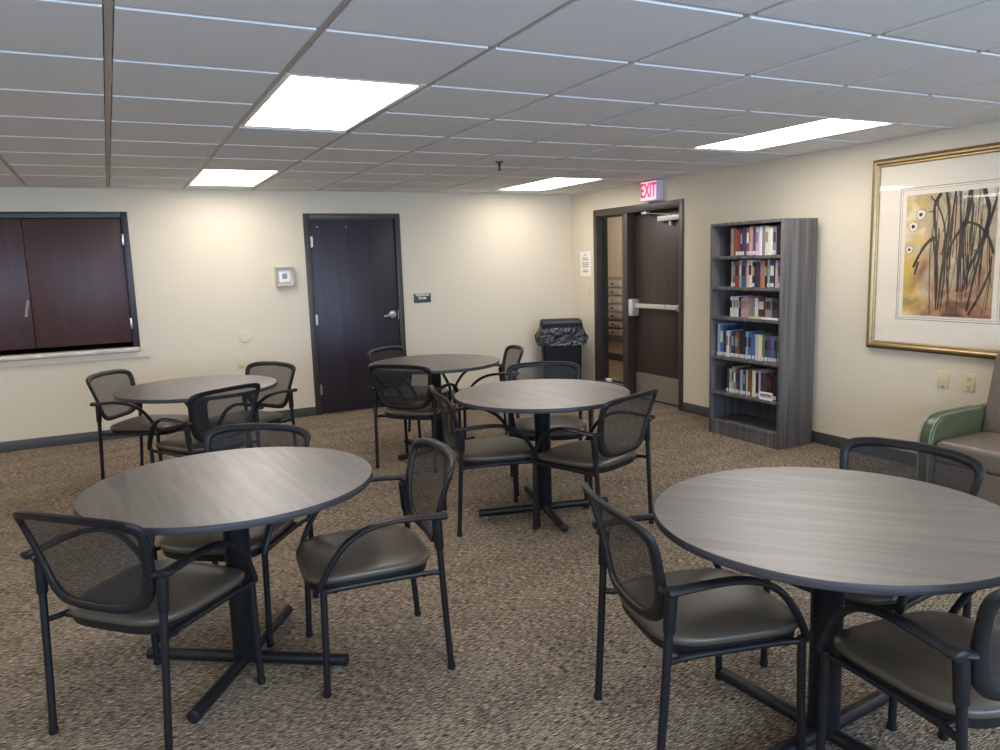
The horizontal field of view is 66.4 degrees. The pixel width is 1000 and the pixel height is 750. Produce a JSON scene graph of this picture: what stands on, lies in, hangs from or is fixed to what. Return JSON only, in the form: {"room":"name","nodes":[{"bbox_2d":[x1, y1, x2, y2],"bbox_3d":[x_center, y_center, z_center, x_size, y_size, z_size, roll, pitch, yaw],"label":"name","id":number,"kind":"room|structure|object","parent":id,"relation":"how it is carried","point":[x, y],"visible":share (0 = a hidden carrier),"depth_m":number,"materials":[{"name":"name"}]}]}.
{"room":"community room","nodes":[
{"label":"community room","id":0,"kind":"room"},
{"bbox_2d":[0,184,571,441],"bbox_3d":[-2.956,-0.726,7.199,8.740,2.505,0.140,-6,9,-26],"label":"wall","id":1,"kind":"structure","parent":0,"point":[492,267],"depth_m":7.46,"materials":[{"name":"beige paint"}]},
{"bbox_2d":[0,346,138,360],"bbox_3d":[-4.077,-0.165,6.652,1.692,0.037,0.160,-6,9,-26],"label":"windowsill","id":2,"kind":"structure","parent":1,"relation":"attached to","point":[128,348],"depth_m":6.72,"materials":[{"name":"stone"}]},
{"bbox_2d":[0,212,139,354],"bbox_3d":[-4.084,-0.775,6.614,1.650,1.245,0.157,-6,9,-26],"label":"window","id":3,"kind":"structure","parent":1,"relation":"in","point":[67,279],"depth_m":6.69,"materials":[{"name":"brown wood"}]},
{"bbox_2d":[0,341,150,367],"bbox_3d":[-4.048,-0.155,6.633,1.845,0.140,0.022,-6,9,-26],"label":"trim","id":4,"kind":"structure","parent":1,"relation":"attached to","point":[145,351],"depth_m":6.79,"materials":[{"name":"beige paint"}]},
{"bbox_2d":[0,391,451,452],"bbox_3d":[-2.889,0.475,7.319,8.480,0.092,0.008,-6,9,-26],"label":"baseboard","id":5,"kind":"structure","parent":1,"relation":"attached to","point":[16,445],"depth_m":6.83,"materials":[{"name":"grey plastic"}]},
{"bbox_2d":[237,356,245,368],"bbox_3d":[-2.515,-0.124,7.432,0.074,0.120,0.008,-6,9,-26],"label":"wall plate","id":6,"kind":"object","parent":1,"relation":"attached to","point":[241,359],"visible":0.98,"depth_m":7.43,"materials":[{"name":"beige plastic"}]},
{"bbox_2d":[274,267,294,285],"bbox_3d":[-2.115,-0.966,7.499,0.180,0.184,0.056,-6,9,-26],"label":"thermostat","id":7,"kind":"object","parent":1,"relation":"attached to","point":[284,276],"visible":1,"depth_m":7.50,"materials":[{"name":"white plastic"}]},
{"bbox_2d":[302,213,405,414],"bbox_3d":[-1.478,-0.639,7.921,1.005,2.030,0.164,-6,9,-26],"label":"door","id":8,"kind":"structure","parent":1,"relation":"in","point":[354,260],"depth_m":7.87,"materials":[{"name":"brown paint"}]},
{"bbox_2d":[414,293,430,302],"bbox_3d":[-0.834,-0.828,8.204,0.196,0.098,0.006,-6,9,-26],"label":"room sign","id":9,"kind":"object","parent":1,"relation":"attached to","point":[422,297],"visible":1,"depth_m":8.20,"materials":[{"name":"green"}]},
{"bbox_2d":[0,0,999,194],"bbox_3d":[-0.693,-1.132,2.622,8.448,0.014,9.926,-6,9,-26],"label":"ceiling","id":10,"kind":"structure","parent":0,"point":[181,82],"depth_m":3.25,"materials":[{"name":"tile"}]},
{"bbox_2d":[102,4,113,166],"bbox_3d":[-0.712,-1.270,2.594,8.480,0.020,9.926,-6,9,-26],"label":"trim","id":11,"kind":"structure","parent":10,"relation":"attached to","point":[102,4],"depth_m":3.24,"materials":[{"name":"metal"}]},
{"bbox_2d":[187,168,280,186],"bbox_3d":[-2.231,-1.671,6.329,0.584,0.086,1.193,-6,9,-26],"label":"ceiling light","id":12,"kind":"object","parent":10,"relation":"attached to","point":[204,177],"visible":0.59,"depth_m":6.30,"materials":[{"name":"white plastic"}]},
{"bbox_2d":[240,73,425,131],"bbox_3d":[-0.847,-1.316,3.636,0.584,0.086,1.193,-6,9,-26],"label":"ceiling light","id":13,"kind":"object","parent":10,"relation":"attached to","point":[297,101],"visible":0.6,"depth_m":3.54,"materials":[{"name":"white plastic"}]},
{"bbox_2d":[0,0,999,190],"bbox_3d":[-0.708,-1.145,2.612,8.480,0.032,9.926,-6,9,-26],"label":"grid","id":14,"kind":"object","parent":10,"relation":"attached to","point":[107,4],"depth_m":2.92,"materials":[{"name":"beige"}]},
{"bbox_2d":[497,177,602,190],"bbox_3d":[0.483,-1.958,7.686,0.584,0.086,1.193,-6,9,-26],"label":"ceiling light","id":15,"kind":"object","parent":10,"relation":"attached to","point":[550,183],"visible":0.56,"depth_m":7.68,"materials":[{"name":"white plastic"}]},
{"bbox_2d":[690,117,897,150],"bbox_3d":[1.867,-1.603,4.993,0.584,0.086,1.193,-6,9,-26],"label":"ceiling light","id":16,"kind":"object","parent":10,"relation":"attached to","point":[829,126],"visible":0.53,"depth_m":4.93,"materials":[{"name":"white plastic"}]},
{"bbox_2d":[0,359,999,749],"bbox_3d":[-0.463,0.871,4.784,10.730,0.100,13.330,-6,9,-26],"label":"floor","id":17,"kind":"structure","parent":0,"point":[523,600],"depth_m":3.05,"materials":[{"name":"carpet"}]},
{"bbox_2d":[86,369,188,479],"bbox_3d":[-2.598,0.366,5.578,0.600,0.799,0.608,-1,8,7],"label":"chair","id":18,"kind":"object","parent":17,"relation":"on","point":[102,386],"visible":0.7,"depth_m":5.45,"materials":[{"name":"black plastic"}]},
{"bbox_2d":[12,510,265,749],"bbox_3d":[-1.195,0.765,2.583,0.608,0.799,0.600,1,9,20],"label":"chair","id":19,"kind":"object","parent":17,"relation":"on","point":[108,576],"visible":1,"depth_m":2.38,"materials":[{"name":"black metal"}]},
{"bbox_2d":[113,375,277,403],"bbox_3d":[-2.025,0.437,5.204,1.028,0.732,1.028,-8,10,-36],"label":"round table","id":20,"kind":"object","parent":17,"relation":"on","point":[179,390],"visible":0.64,"depth_m":5.11,"materials":[{"name":"grey laminate"}]},
{"bbox_2d":[147,383,263,462],"bbox_3d":[-1.868,0.445,4.888,0.600,0.799,0.608,4,10,34],"label":"chair","id":21,"kind":"object","parent":17,"relation":"on","point":[236,404],"visible":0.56,"depth_m":4.69,"materials":[{"name":"black plastic"}]},
{"bbox_2d":[73,447,372,723],"bbox_3d":[-0.980,0.749,2.873,1.028,0.732,1.028,-1,8,7],"label":"round table","id":22,"kind":"object","parent":17,"relation":"on","point":[229,492],"visible":0.92,"depth_m":2.78,"materials":[{"name":"laminate"}]},
{"bbox_2d":[148,423,318,647],"bbox_3d":[-1.131,0.658,3.294,0.608,0.799,0.600,0,9,9],"label":"chair","id":23,"kind":"object","parent":17,"relation":"on","point":[264,538],"visible":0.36,"depth_m":3.20,"materials":[{"name":"black plastic"}]},
{"bbox_2d":[245,361,297,424],"bbox_3d":[-1.849,0.331,5.655,0.608,0.799,0.600,3,10,30],"label":"chair","id":24,"kind":"object","parent":17,"relation":"on","point":[278,396],"visible":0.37,"depth_m":5.74,"materials":[{"name":"black metal"}]},
{"bbox_2d":[296,437,455,698],"bbox_3d":[-0.472,0.688,2.946,0.600,0.799,0.608,-5,9,-21],"label":"chair","id":25,"kind":"object","parent":17,"relation":"on","point":[382,551],"visible":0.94,"depth_m":2.83,"materials":[{"name":"black leather"}]},
{"bbox_2d":[367,345,451,437],"bbox_3d":[-0.772,0.160,6.576,0.600,0.799,0.608,3,10,29],"label":"chair","id":26,"kind":"object","parent":17,"relation":"on","point":[393,351],"visible":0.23,"depth_m":6.66,"materials":[{"name":"black metal"}]},
{"bbox_2d":[366,364,461,467],"bbox_3d":[-0.631,0.277,5.760,0.608,0.799,0.600,2,9,22],"label":"chair","id":27,"kind":"object","parent":17,"relation":"on","point":[404,389],"visible":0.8,"depth_m":5.55,"materials":[{"name":"black metal"}]},
{"bbox_2d":[369,354,498,461],"bbox_3d":[-0.507,0.258,6.090,1.028,0.732,1.028,6,11,43],"label":"round table","id":28,"kind":"object","parent":17,"relation":"on","point":[439,364],"visible":0.59,"depth_m":6.03,"materials":[{"name":"grey laminate"}]},
{"bbox_2d":[428,385,540,536],"bbox_3d":[-0.097,0.453,4.456,0.600,0.799,0.608,-4,9,-14],"label":"chair","id":29,"kind":"object","parent":17,"relation":"on","point":[471,454],"visible":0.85,"depth_m":4.27,"materials":[{"name":"black leather"}]},
{"bbox_2d":[451,345,523,439],"bbox_3d":[-0.101,0.170,6.370,0.600,0.799,0.608,-4,9,-13],"label":"chair","id":30,"kind":"object","parent":17,"relation":"on","point":[513,354],"visible":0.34,"depth_m":6.47,"materials":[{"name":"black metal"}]},
{"bbox_2d":[454,379,629,532],"bbox_3d":[0.256,0.463,4.539,1.028,0.732,1.028,-4,9,-13],"label":"round table","id":31,"kind":"object","parent":17,"relation":"on","point":[540,398],"visible":0.87,"depth_m":4.48,"materials":[{"name":"grey wood"}]},
{"bbox_2d":[507,361,593,495],"bbox_3d":[0.326,0.339,5.133,0.608,0.799,0.600,-2,8,-3],"label":"chair","id":32,"kind":"object","parent":17,"relation":"on","point":[539,369],"visible":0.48,"depth_m":5.28,"materials":[{"name":"black plastic"}]},
{"bbox_2d":[534,318,588,379],"bbox_3d":[0.704,-0.220,8.724,0.589,0.830,0.325,-2,8,-3],"label":"waste bin","id":33,"kind":"object","parent":17,"relation":"on","point":[563,339],"visible":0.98,"depth_m":8.56,"materials":[{"name":"black plastic"}]},
{"bbox_2d":[531,389,657,529],"bbox_3d":[0.535,0.463,4.253,0.600,0.799,0.608,6,11,43],"label":"chair","id":34,"kind":"object","parent":17,"relation":"on","point":[623,423],"visible":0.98,"depth_m":4.10,"materials":[{"name":"black plastic"}]},
{"bbox_2d":[581,481,809,749],"bbox_3d":[0.581,0.738,2.387,0.600,0.799,0.608,-4,9,-13],"label":"chair","id":35,"kind":"object","parent":17,"relation":"on","point":[691,614],"visible":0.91,"depth_m":2.22,"materials":[{"name":"black plastic"}]},
{"bbox_2d":[709,218,817,449],"bbox_3d":[2.098,-0.350,6.161,0.363,1.750,0.767,-6,9,-26],"label":"bookcase","id":36,"kind":"object","parent":17,"relation":"on","point":[786,422],"visible":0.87,"depth_m":5.93,"materials":[{"name":"laminate"}]},
{"bbox_2d":[717,323,735,355],"bbox_3d":[1.904,-0.302,6.421,0.178,0.262,0.032,-6,9,-26],"label":"book","id":37,"kind":"object","parent":36,"relation":"on","point":[719,325],"visible":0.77,"depth_m":6.38,"materials":[{"name":"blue paper"}]},
{"bbox_2d":[720,324,737,355],"bbox_3d":[1.917,-0.294,6.389,0.168,0.254,0.034,-6,9,-26],"label":"book","id":38,"kind":"object","parent":36,"relation":"on","point":[722,326],"visible":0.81,"depth_m":6.35,"materials":[{"name":"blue paper"}]},
{"bbox_2d":[723,325,741,355],"bbox_3d":[1.936,-0.286,6.359,0.172,0.246,0.031,-6,9,-26],"label":"book","id":39,"kind":"object","parent":36,"relation":"on","point":[736,327],"visible":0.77,"depth_m":6.32,"materials":[{"name":"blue paper"}]},
{"bbox_2d":[731,229,733,255],"bbox_3d":[1.954,-1.076,6.187,0.198,0.218,0.035,-6,9,-26],"label":"book","id":40,"kind":"object","parent":36,"relation":"on","point":[732,230],"visible":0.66,"depth_m":6.14,"materials":[{"name":"beige paper"}]},
{"bbox_2d":[726,329,741,356],"bbox_3d":[1.950,-0.266,6.331,0.174,0.213,0.029,-6,9,-26],"label":"book","id":41,"kind":"object","parent":36,"relation":"on","point":[729,331],"visible":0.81,"depth_m":6.29,"materials":[{"name":"beige paper"}]},
{"bbox_2d":[735,261,739,286],"bbox_3d":[1.969,-0.817,6.158,0.159,0.207,0.038,-6,9,-26],"label":"book","id":42,"kind":"object","parent":36,"relation":"on","point":[737,275],"visible":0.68,"depth_m":6.12,"materials":[{"name":"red paper"}]},
{"bbox_2d":[736,230,738,255],"bbox_3d":[1.967,-1.062,6.129,0.174,0.206,0.031,-6,9,-26],"label":"book","id":43,"kind":"object","parent":36,"relation":"on","point":[737,231],"visible":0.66,"depth_m":6.09,"materials":[{"name":"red paper"}]},
{"bbox_2d":[735,331,746,357],"bbox_3d":[1.999,-0.252,6.246,0.179,0.208,0.041,-6,9,-26],"label":"book","id":44,"kind":"object","parent":36,"relation":"on","point":[736,333],"visible":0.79,"depth_m":6.20,"materials":[{"name":"beige paper"}]},
{"bbox_2d":[731,365,750,392],"bbox_3d":[1.998,0.031,6.328,0.194,0.214,0.019,-6,9,-26],"label":"book","id":45,"kind":"object","parent":36,"relation":"on","point":[743,365],"visible":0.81,"depth_m":6.29,"materials":[{"name":"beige paper"}]},
{"bbox_2d":[731,330,751,356],"bbox_3d":[1.986,-0.260,6.286,0.192,0.212,0.037,-6,9,-26],"label":"book","id":46,"kind":"object","parent":36,"relation":"on","point":[732,332],"visible":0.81,"depth_m":6.24,"materials":[{"name":"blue paper"}]},
{"bbox_2d":[740,333,742,357],"bbox_3d":[2.023,-0.244,6.198,0.175,0.205,0.028,-6,9,-26],"label":"book","id":47,"kind":"object","parent":36,"relation":"on","point":[741,334],"visible":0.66,"depth_m":6.16,"materials":[{"name":"beige paper"}]},
{"bbox_2d":[741,262,746,286],"bbox_3d":[2.007,-0.805,6.098,0.172,0.199,0.050,-6,9,-26],"label":"book","id":48,"kind":"object","parent":36,"relation":"on","point":[744,264],"visible":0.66,"depth_m":6.06,"materials":[{"name":"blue paper"}]},
{"bbox_2d":[742,228,745,255],"bbox_3d":[2.009,-1.061,6.072,0.199,0.218,0.024,-6,9,-26],"label":"book","id":49,"kind":"object","parent":36,"relation":"on","point":[744,229],"visible":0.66,"depth_m":6.02,"materials":[{"name":"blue paper"}]},
{"bbox_2d":[742,333,745,358],"bbox_3d":[2.037,-0.242,6.171,0.181,0.208,0.027,-6,9,-26],"label":"book","id":50,"kind":"object","parent":36,"relation":"on","point":[744,334],"visible":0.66,"depth_m":6.13,"materials":[{"name":"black paper"}]},
{"bbox_2d":[740,368,751,394],"bbox_3d":[2.033,0.050,6.238,0.175,0.202,0.028,-6,9,-26],"label":"book","id":51,"kind":"object","parent":36,"relation":"on","point":[741,370],"visible":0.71,"depth_m":6.20,"materials":[{"name":"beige paper"}]},
{"bbox_2d":[742,368,756,394],"bbox_3d":[2.049,0.052,6.207,0.178,0.205,0.033,-6,9,-26],"label":"book","id":52,"kind":"object","parent":36,"relation":"on","point":[744,370],"visible":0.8,"depth_m":6.17,"materials":[{"name":"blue paper"}]},
{"bbox_2d":[752,262,755,286],"bbox_3d":[2.048,-0.790,6.004,0.154,0.195,0.029,-6,9,-26],"label":"book","id":53,"kind":"object","parent":36,"relation":"on","point":[753,263],"visible":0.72,"depth_m":5.97,"materials":[{"name":"beige paper"}]},
{"bbox_2d":[752,228,755,254],"bbox_3d":[2.058,-1.043,5.976,0.192,0.208,0.033,-6,9,-26],"label":"book","id":54,"kind":"object","parent":36,"relation":"on","point":[754,229],"visible":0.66,"depth_m":5.93,"materials":[{"name":"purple paper"}]},
{"bbox_2d":[745,330,762,358],"bbox_3d":[2.041,-0.244,6.139,0.163,0.220,0.022,-6,9,-26],"label":"book","id":55,"kind":"object","parent":36,"relation":"on","point":[746,344],"visible":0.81,"depth_m":6.10,"materials":[{"name":"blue paper"}]},
{"bbox_2d":[749,226,759,255],"bbox_3d":[2.030,-1.054,5.998,0.169,0.225,0.032,-6,9,-26],"label":"book","id":56,"kind":"object","parent":36,"relation":"on","point":[750,227],"visible":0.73,"depth_m":5.96,"materials":[{"name":"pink paper"}]},
{"bbox_2d":[748,331,766,359],"bbox_3d":[2.062,-0.240,6.115,0.175,0.219,0.036,-6,9,-26],"label":"book","id":57,"kind":"object","parent":36,"relation":"on","point":[749,333],"visible":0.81,"depth_m":6.08,"materials":[{"name":"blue paper"}]},
{"bbox_2d":[747,368,767,395],"bbox_3d":[2.075,0.055,6.157,0.184,0.212,0.032,-6,9,-26],"label":"book","id":58,"kind":"object","parent":36,"relation":"on","point":[749,393],"visible":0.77,"depth_m":6.11,"materials":[{"name":"beige paper"}]},
{"bbox_2d":[755,227,759,254],"bbox_3d":[2.062,-1.042,5.939,0.169,0.217,0.034,-6,9,-26],"label":"book","id":59,"kind":"object","parent":36,"relation":"on","point":[757,228],"visible":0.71,"depth_m":5.90,"materials":[{"name":"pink paper"}]},
{"bbox_2d":[755,262,760,286],"bbox_3d":[2.088,-0.788,5.977,0.199,0.195,0.046,-6,9,-26],"label":"book","id":60,"kind":"object","parent":36,"relation":"on","point":[757,273],"visible":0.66,"depth_m":5.93,"materials":[{"name":"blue paper"}]},
{"bbox_2d":[749,259,768,286],"bbox_3d":[2.046,-0.805,6.042,0.182,0.212,0.036,-6,9,-26],"label":"book","id":61,"kind":"object","parent":36,"relation":"on","point":[750,261],"visible":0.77,"depth_m":6.00,"materials":[{"name":"beige paper"}]},
{"bbox_2d":[758,335,761,360],"bbox_3d":[2.112,-0.218,6.021,0.179,0.200,0.038,-6,9,-26],"label":"book","id":62,"kind":"object","parent":36,"relation":"on","point":[759,336],"visible":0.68,"depth_m":5.98,"materials":[{"name":"beige paper"}]},
{"bbox_2d":[759,226,761,254],"bbox_3d":[2.084,-1.040,5.912,0.185,0.219,0.024,-6,9,-26],"label":"book","id":63,"kind":"object","parent":36,"relation":"on","point":[760,238],"visible":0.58,"depth_m":5.87,"materials":[{"name":"beige paper"}]},
{"bbox_2d":[752,368,769,396],"bbox_3d":[2.106,0.060,6.125,0.201,0.210,0.036,-6,9,-26],"label":"book","id":64,"kind":"object","parent":36,"relation":"on","point":[754,372],"visible":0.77,"depth_m":6.08,"materials":[{"name":"beige paper"}]},
{"bbox_2d":[752,332,771,359],"bbox_3d":[2.086,-0.232,6.088,0.184,0.210,0.029,-6,9,-26],"label":"book","id":65,"kind":"object","parent":36,"relation":"on","point":[753,334],"visible":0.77,"depth_m":6.05,"materials":[{"name":"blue paper"}]},
{"bbox_2d":[758,297,767,316],"bbox_3d":[2.118,-0.531,6.008,0.174,0.161,0.065,-6,9,-26],"label":"book","id":66,"kind":"object","parent":36,"relation":"on","point":[761,301],"visible":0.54,"depth_m":5.97,"materials":[{"name":"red paper"}]},
{"bbox_2d":[755,333,771,359],"bbox_3d":[2.103,-0.226,6.059,0.190,0.205,0.032,-6,9,-26],"label":"book","id":67,"kind":"object","parent":36,"relation":"on","point":[756,335],"visible":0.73,"depth_m":6.02,"materials":[{"name":"beige paper"}]},
{"bbox_2d":[760,261,767,287],"bbox_3d":[2.094,-0.784,5.926,0.165,0.202,0.044,-6,9,-26],"label":"book","id":68,"kind":"object","parent":36,"relation":"on","point":[762,264],"visible":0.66,"depth_m":5.88,"materials":[{"name":"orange paper"}]},
{"bbox_2d":[759,391,772,400],"bbox_3d":[2.065,0.165,5.933,0.003,0.062,0.136,-6,9,-26],"label":"sign","id":69,"kind":"object","parent":36,"relation":"on","point":[762,395],"visible":1,"depth_m":5.93,"materials":[{"name":"white paper"}]},
{"bbox_2d":[765,335,768,361],"bbox_3d":[2.138,-0.212,5.961,0.166,0.203,0.032,-6,9,-26],"label":"book","id":70,"kind":"object","parent":36,"relation":"on","point":[766,336],"visible":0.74,"depth_m":5.92,"materials":[{"name":"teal paper"}]},
{"bbox_2d":[758,369,777,397],"bbox_3d":[2.133,0.065,6.071,0.200,0.214,0.020,-6,9,-26],"label":"book","id":71,"kind":"object","parent":36,"relation":"on","point":[759,380],"visible":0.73,"depth_m":6.03,"materials":[{"name":"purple paper"}]},
{"bbox_2d":[761,370,777,391],"bbox_3d":[2.144,0.076,6.027,0.181,0.204,0.058,-6,9,-26],"label":"book","id":72,"kind":"object","parent":36,"relation":"on","point":[763,374],"visible":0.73,"depth_m":5.98,"materials":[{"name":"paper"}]},
{"bbox_2d":[762,225,776,254],"bbox_3d":[2.091,-1.039,5.883,0.168,0.225,0.033,-6,9,-26],"label":"book","id":73,"kind":"object","parent":36,"relation":"on","point":[763,226],"visible":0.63,"depth_m":5.84,"materials":[{"name":"beige paper"}]},
{"bbox_2d":[762,333,777,360],"bbox_3d":[2.121,-0.218,5.987,0.163,0.210,0.023,-6,9,-26],"label":"book","id":74,"kind":"object","parent":36,"relation":"on","point":[763,335],"visible":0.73,"depth_m":5.95,"materials":[{"name":"beige paper"}]},
{"bbox_2d":[765,226,776,254],"bbox_3d":[2.110,-1.031,5.853,0.180,0.216,0.036,-6,9,-26],"label":"book","id":75,"kind":"object","parent":36,"relation":"on","point":[767,227],"visible":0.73,"depth_m":5.81,"materials":[{"name":"beige paper"}]},
{"bbox_2d":[767,373,774,392],"bbox_3d":[2.163,0.087,5.971,0.162,0.198,0.055,-6,9,-26],"label":"book","id":76,"kind":"object","parent":36,"relation":"on","point":[769,376],"visible":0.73,"depth_m":5.92,"materials":[{"name":"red paper"}]},
{"bbox_2d":[769,227,772,254],"bbox_3d":[2.136,-1.022,5.825,0.198,0.206,0.034,-6,9,-26],"label":"book","id":77,"kind":"object","parent":36,"relation":"on","point":[770,228],"visible":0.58,"depth_m":5.78,"materials":[{"name":"beige paper"}]},
{"bbox_2d":[765,297,778,317],"bbox_3d":[2.156,-0.524,5.948,0.186,0.163,0.065,-6,9,-26],"label":"book","id":78,"kind":"object","parent":36,"relation":"on","point":[768,301],"visible":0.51,"depth_m":5.90,"materials":[{"name":"beige paper"}]},
{"bbox_2d":[771,336,773,362],"bbox_3d":[2.165,-0.203,5.908,0.166,0.200,0.030,-6,9,-26],"label":"book","id":79,"kind":"object","parent":36,"relation":"on","point":[772,337],"visible":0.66,"depth_m":5.87,"materials":[{"name":"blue paper"}]},
{"bbox_2d":[770,261,775,287],"bbox_3d":[2.151,-0.775,5.846,0.190,0.203,0.046,-6,9,-26],"label":"book","id":80,"kind":"object","parent":36,"relation":"on","point":[772,263],"visible":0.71,"depth_m":5.80,"materials":[{"name":"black paper"}]},
{"bbox_2d":[768,334,777,361],"bbox_3d":[2.167,-0.213,5.941,0.195,0.210,0.023,-6,9,-26],"label":"book","id":81,"kind":"object","parent":36,"relation":"on","point":[769,345],"visible":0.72,"depth_m":5.90,"materials":[{"name":"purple paper"}]},
{"bbox_2d":[767,259,779,287],"bbox_3d":[2.127,-0.782,5.874,0.175,0.211,0.019,-6,9,-26],"label":"book","id":82,"kind":"object","parent":36,"relation":"on","point":[768,269],"visible":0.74,"depth_m":5.84,"materials":[{"name":"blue paper"}]},
{"bbox_2d":[773,227,776,254],"bbox_3d":[2.140,-1.019,5.789,0.168,0.210,0.032,-6,9,-26],"label":"book","id":83,"kind":"object","parent":36,"relation":"on","point":[774,228],"visible":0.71,"depth_m":5.75,"materials":[{"name":"beige paper"}]},
{"bbox_2d":[772,298,778,317],"bbox_3d":[2.192,-0.514,5.892,0.194,0.159,0.064,-6,9,-26],"label":"book","id":84,"kind":"object","parent":36,"relation":"on","point":[775,301],"visible":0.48,"depth_m":5.84,"materials":[{"name":"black paper"}]},
{"bbox_2d":[773,373,777,400],"bbox_3d":[2.188,0.088,5.924,0.165,0.208,0.039,-6,9,-26],"label":"book","id":85,"kind":"object","parent":36,"relation":"on","point":[775,376],"visible":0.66,"depth_m":5.88,"materials":[{"name":"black paper"}]},
{"bbox_2d":[774,336,776,362],"bbox_3d":[2.186,-0.204,5.884,0.187,0.207,0.024,-6,9,-26],"label":"book","id":86,"kind":"object","parent":36,"relation":"on","point":[775,337],"visible":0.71,"depth_m":5.84,"materials":[{"name":"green paper"}]},
{"bbox_2d":[775,260,779,287],"bbox_3d":[2.161,-0.770,5.804,0.168,0.206,0.025,-6,9,-26],"label":"book","id":87,"kind":"object","parent":36,"relation":"on","point":[777,261],"visible":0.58,"depth_m":5.77,"materials":[{"name":"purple paper"}]},
{"bbox_2d":[776,225,780,254],"bbox_3d":[2.166,-1.021,5.759,0.189,0.221,0.034,-6,9,-26],"label":"book","id":88,"kind":"object","parent":36,"relation":"on","point":[778,226],"visible":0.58,"depth_m":5.71,"materials":[{"name":"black paper"}]},
{"bbox_2d":[653,467,999,749],"bbox_3d":[0.989,0.770,2.313,1.028,0.732,1.028,-7,10,-31],"label":"round table","id":89,"kind":"object","parent":17,"relation":"on","point":[833,533],"visible":0.87,"depth_m":2.20,"materials":[{"name":"grey laminate"}]},
{"bbox_2d":[759,437,985,730],"bbox_3d":[1.300,0.670,2.691,0.600,0.799,0.608,-7,10,-33],"label":"chair","id":90,"kind":"object","parent":17,"relation":"on","point":[949,468],"visible":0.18,"depth_m":2.73,"materials":[{"name":"black plastic"}]},
{"bbox_2d":[816,588,999,749],"bbox_3d":[1.216,0.778,1.984,0.608,0.799,0.600,-5,9,-20],"label":"chair","id":91,"kind":"object","parent":17,"relation":"on","point":[943,667],"visible":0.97,"depth_m":1.91,"materials":[{"name":"black plastic"}]},
{"bbox_2d":[918,350,999,505],"bbox_3d":[2.935,0.341,4.202,0.836,0.905,0.800,-6,9,-26],"label":"armchair","id":92,"kind":"object","parent":17,"relation":"on","point":[974,430],"visible":0.71,"depth_m":4.35,"materials":[{"name":"green leather"}]},
{"bbox_2d":[936,431,999,475],"bbox_3d":[2.883,0.434,4.187,0.670,0.130,0.620,-6,9,-26],"label":"seat cushion","id":93,"kind":"object","parent":92,"relation":"on","point":[984,446],"depth_m":4.19,"materials":[{"name":"beige leather"}]},
{"bbox_2d":[607,216,622,354],"bbox_3d":[2.185,-1.343,10.284,0.100,2.500,5.500,-6,9,-26],"label":"wall","id":94,"kind":"structure","parent":0,"point":[614,224],"depth_m":11.12,"materials":[{"name":"beige paint"}]},
{"bbox_2d":[608,277,622,342],"bbox_3d":[1.672,-0.955,11.192,0.079,0.960,0.400,-6,9,-26],"label":"rack","id":95,"kind":"object","parent":94,"relation":"attached to","point":[615,302],"visible":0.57,"depth_m":11.13,"materials":[{"name":"beige"}]},
{"bbox_2d":[609,353,622,361],"bbox_3d":[2.171,-0.151,10.434,0.015,0.100,5.500,-6,9,-26],"label":"baseboard","id":96,"kind":"structure","parent":94,"relation":"attached to","point":[612,356],"depth_m":11.30,"materials":[{"name":"grey plastic"}]},
{"bbox_2d":[570,120,999,441],"bbox_3d":[3.158,-0.545,4.678,0.130,2.505,9.926,-6,9,-26],"label":"wall","id":97,"kind":"structure","parent":0,"point":[859,390],"depth_m":5.79,"materials":[{"name":"beige paint"}]},
{"bbox_2d":[580,251,590,275],"bbox_3d":[0.978,-1.272,8.734,0.003,0.280,0.220,-6,9,-26],"label":"paper notice","id":98,"kind":"object","parent":97,"relation":"attached to","point":[585,256],"visible":1,"depth_m":8.73,"materials":[{"name":"white paper"}]},
{"bbox_2d":[593,199,683,410],"bbox_3d":[1.471,-0.744,8.001,0.157,2.030,1.499,-6,9,-26],"label":"door","id":99,"kind":"structure","parent":97,"relation":"in","point":[652,233],"depth_m":7.92,"materials":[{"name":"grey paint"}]},
{"bbox_2d":[641,180,662,201],"bbox_3d":[1.490,-1.808,7.505,0.085,0.194,0.256,-6,9,-26],"label":"exit sign","id":100,"kind":"object","parent":97,"relation":"attached to","point":[652,190],"visible":1,"depth_m":7.44,"materials":[{"name":"grey plastic"}]},
{"bbox_2d":[581,379,847,448],"bbox_3d":[3.135,0.655,4.820,0.008,0.092,9.918,-6,9,-26],"label":"baseboard","id":101,"kind":"structure","parent":97,"relation":"attached to","point":[817,437],"depth_m":6.03,"materials":[{"name":"grey plastic"}]},
{"bbox_2d":[866,142,999,358],"bbox_3d":[2.898,-0.788,4.953,0.041,1.314,1.130,-6,9,-26],"label":"framed art","id":102,"kind":"object","parent":97,"relation":"attached to","point":[934,282],"visible":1,"depth_m":5.01,"materials":[{"name":"brown"}]},
{"bbox_2d":[902,187,998,318],"bbox_3d":[2.906,-0.781,4.959,0.002,0.802,0.602,-6,9,-26],"label":"painting","id":103,"kind":"object","parent":102,"relation":"attached to","point":[950,236],"depth_m":4.94},
{"bbox_2d":[938,370,948,388],"bbox_3d":[2.944,0.031,5.071,0.008,0.120,0.074,-6,9,-26],"label":"wall plate","id":104,"kind":"object","parent":97,"relation":"attached to","point":[943,376],"visible":1,"depth_m":5.07,"materials":[{"name":"beige plastic"}]},
{"bbox_2d":[963,373,974,392],"bbox_3d":[3.022,0.051,4.919,0.008,0.120,0.074,-6,9,-26],"label":"power outlet","id":105,"kind":"object","parent":97,"relation":"attached to","point":[969,379],"visible":1,"depth_m":4.92,"materials":[{"name":"beige plastic"}]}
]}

